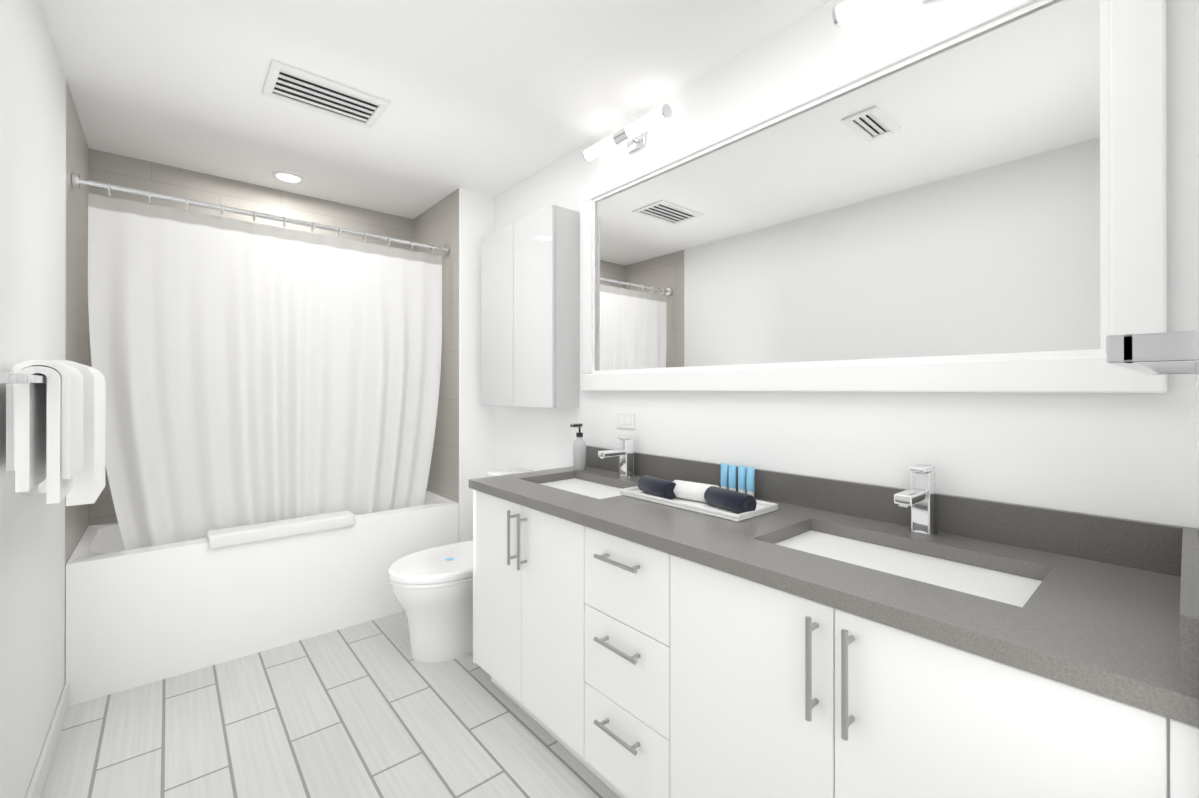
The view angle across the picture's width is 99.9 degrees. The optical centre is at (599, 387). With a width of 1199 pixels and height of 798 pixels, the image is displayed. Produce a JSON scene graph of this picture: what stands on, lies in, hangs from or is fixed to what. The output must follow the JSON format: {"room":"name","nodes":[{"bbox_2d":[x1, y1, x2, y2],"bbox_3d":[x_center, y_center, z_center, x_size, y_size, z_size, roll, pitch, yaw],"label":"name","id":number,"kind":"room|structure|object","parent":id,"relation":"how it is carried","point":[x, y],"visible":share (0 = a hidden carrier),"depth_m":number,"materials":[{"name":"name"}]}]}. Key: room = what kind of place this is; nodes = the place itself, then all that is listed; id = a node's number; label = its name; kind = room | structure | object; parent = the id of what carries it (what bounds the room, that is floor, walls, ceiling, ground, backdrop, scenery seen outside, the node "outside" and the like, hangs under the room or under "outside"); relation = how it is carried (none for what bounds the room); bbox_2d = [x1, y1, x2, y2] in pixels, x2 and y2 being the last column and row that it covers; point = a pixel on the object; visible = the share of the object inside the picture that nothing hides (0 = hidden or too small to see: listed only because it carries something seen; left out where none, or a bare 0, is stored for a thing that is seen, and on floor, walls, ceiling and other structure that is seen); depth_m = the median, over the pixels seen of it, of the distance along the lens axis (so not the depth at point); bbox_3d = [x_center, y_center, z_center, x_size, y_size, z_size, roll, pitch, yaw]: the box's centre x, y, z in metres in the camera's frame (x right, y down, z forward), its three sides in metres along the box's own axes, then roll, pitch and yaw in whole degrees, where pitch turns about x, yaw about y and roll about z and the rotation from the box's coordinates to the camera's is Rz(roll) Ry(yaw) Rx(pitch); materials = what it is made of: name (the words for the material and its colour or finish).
{"room":"bathroom","nodes":[
{"label":"bathroom","id":0,"kind":"room"},
{"bbox_2d":[41,611,619,797],"bbox_3d":[-0.698,1.319,1.803,2.110,0.100,3.880,0,0,-41],"label":"floor","id":1,"kind":"structure","parent":0,"point":[371,709],"depth_m":1.84,"materials":[{"name":"tile"}]},
{"bbox_2d":[65,491,458,705],"bbox_3d":[-1.740,0.989,2.833,1.661,0.565,0.758,0,0,-41],"label":"bathtub","id":2,"kind":"object","parent":1,"relation":"on","point":[137,617],"visible":0.77,"depth_m":2.34,"materials":[{"name":"white ceramic"}]},
{"bbox_2d":[207,511,354,548],"bbox_3d":[-1.575,0.705,2.530,0.620,0.063,0.127,0,0,-41],"label":"bath mat","id":3,"kind":"object","parent":2,"relation":"on","point":[233,536],"visible":1,"depth_m":2.47,"materials":[{"name":"white fabric"}]},
{"bbox_2d":[388,468,530,661],"bbox_3d":[-0.645,0.870,2.573,0.826,0.802,0.446,0,0,-41],"label":"toilet","id":4,"kind":"object","parent":1,"relation":"on","point":[432,589],"visible":0.5,"depth_m":2.33,"materials":[{"name":"white ceramic"}]},
{"bbox_2d":[469,487,1198,797],"bbox_3d":[0.327,0.847,1.576,0.646,0.844,1.998,0,0,-41],"label":"bathroom vanity","id":5,"kind":"object","parent":1,"relation":"on","point":[815,637],"depth_m":1.11,"materials":[{"name":"painted wood"},{"name":"quartz stone"},{"name":"brushed nickel"}]},
{"bbox_2d":[469,463,1198,718],"bbox_3d":[0.332,0.406,1.586,0.626,0.035,2.004,0,0,-41],"label":"countertop","id":6,"kind":"structure","parent":5,"relation":"on","point":[1127,628],"depth_m":1.06,"materials":[{"name":"grey stone"}]},
{"bbox_2d":[570,423,585,470],"bbox_3d":[-0.102,0.280,2.394,0.081,0.220,0.062,0,0,-41],"label":"soap dispenser","id":7,"kind":"object","parent":6,"relation":"on","point":[579,453],"visible":1,"depth_m":2.38,"materials":[{"name":"white"}]},
{"bbox_2d":[620,475,777,521],"bbox_3d":[0.321,0.354,1.715,0.220,0.069,0.501,0,0,-41],"label":"tray","id":8,"kind":"object","parent":6,"relation":"on","point":[715,501],"visible":1,"depth_m":1.63,"materials":[{"name":"white ceramic"}]},
{"bbox_2d":[721,463,754,496],"bbox_3d":[0.491,0.333,1.796,0.031,0.112,0.144,0,0,-41],"label":"toiletries","id":9,"kind":"object","parent":8,"relation":"on","point":[746,477],"visible":0.81,"depth_m":1.78,"materials":[{"name":"blue plastic"}]},
{"bbox_2d":[40,0,830,218],"bbox_3d":[-0.698,-1.281,1.809,2.110,0.100,3.880,0,0,-41],"label":"ceiling","id":10,"kind":"structure","parent":0,"point":[493,98],"depth_m":1.99,"materials":[{"name":"white paint"}]},
{"bbox_2d":[271,171,304,183],"bbox_3d":[-1.812,-1.223,2.934,0.164,0.010,0.164,0,0,-41],"label":"recessed light","id":11,"kind":"object","parent":10,"relation":"in","point":[288,177],"visible":1,"depth_m":2.93,"materials":[{"name":"white plastic"}]},
{"bbox_2d":[262,60,389,128],"bbox_3d":[-1.151,-1.224,2.131,0.430,0.012,0.280,0,0,-41],"label":"ceiling vent","id":12,"kind":"object","parent":10,"relation":"in","point":[286,83],"visible":0.98,"depth_m":2.12,"materials":[{"name":"white plastic"}]},
{"bbox_2d":[0,0,1198,797],"bbox_3d":[-0.698,0.019,1.806,2.110,2.500,3.880,0,0,-41],"label":"wall","id":13,"kind":"structure","parent":0,"point":[1128,456],"depth_m":1.62,"materials":[{"name":"white paint"}]},
{"bbox_2d":[25,683,68,797],"bbox_3d":[-1.170,1.220,0.899,0.016,0.094,2.918,0,0,-41],"label":"baseboard","id":14,"kind":"structure","parent":13,"relation":"attached to","point":[38,781],"depth_m":1.64,"materials":[{"name":"white wood"}]},
{"bbox_2d":[0,360,105,505],"bbox_3d":[-1.524,0.131,1.414,0.144,0.425,0.880,0,0,-41],"label":"towel","id":15,"kind":"object","parent":13,"relation":"attached to","point":[55,431],"visible":1,"depth_m":1.26,"materials":[{"name":"white fabric"}]},
{"bbox_2d":[72,172,448,549],"bbox_3d":[-1.608,-0.035,2.682,1.661,1.752,0.083,0,0,-41],"label":"shower curtain","id":16,"kind":"object","parent":13,"relation":"hanging from","point":[254,373],"visible":0.94,"depth_m":2.55,"materials":[{"name":"fabric"}]},
{"bbox_2d":[481,205,578,407],"bbox_3d":[-0.408,-0.398,2.805,0.170,1.000,0.740,0,0,-41],"label":"upper cabinet","id":17,"kind":"object","parent":13,"relation":"attached to","point":[529,310],"visible":1,"depth_m":2.60,"materials":[{"name":"white wood"}]},
{"bbox_2d":[617,412,634,428],"bbox_3d":[0.119,0.150,2.314,0.008,0.072,0.116,0,0,-41],"label":"electrical outlet plate","id":18,"kind":"object","parent":13,"relation":"attached to","point":[626,420],"visible":1,"depth_m":2.31,"materials":[{"name":"white plastic"}]},
{"bbox_2d":[582,104,671,161],"bbox_3d":[0.127,-1.105,2.225,0.114,0.070,0.512,0,0,-41],"label":"sconce","id":19,"kind":"object","parent":13,"relation":"attached to","point":[633,135],"visible":1,"depth_m":2.19,"materials":[{"name":"silver metal"}]},
{"bbox_2d":[581,0,1167,393],"bbox_3d":[0.550,-0.496,1.790,0.036,1.020,1.948,0,0,-41],"label":"vanity mirror","id":20,"kind":"object","parent":13,"relation":"attached to","point":[966,196],"visible":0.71,"depth_m":1.40,"materials":[{"name":"white mirror"}]},
{"bbox_2d":[832,0,927,27],"bbox_3d":[0.894,-1.107,1.328,0.114,0.070,0.512,0,0,-41],"label":"sconce","id":21,"kind":"object","parent":13,"relation":"attached to","point":[845,12],"visible":1,"depth_m":1.46,"materials":[{"name":"silver metal"}]},
{"bbox_2d":[1106,330,1198,380],"bbox_3d":[0.676,-0.033,0.601,0.594,0.048,0.060,0,0,-41],"label":"towel rail","id":22,"kind":"object","parent":13,"relation":"attached to","point":[1175,352],"visible":1,"depth_m":0.42,"materials":[{"name":"silver metal"}]},
{"bbox_2d":[1191,375,1198,456],"bbox_3d":[0.860,0.040,0.725,0.070,0.115,0.011,0,0,-41],"label":"switch plate","id":23,"kind":"object","parent":13,"relation":"attached to","point":[1194,414],"visible":1,"depth_m":0.70,"materials":[{"name":"white plastic"}]}
]}

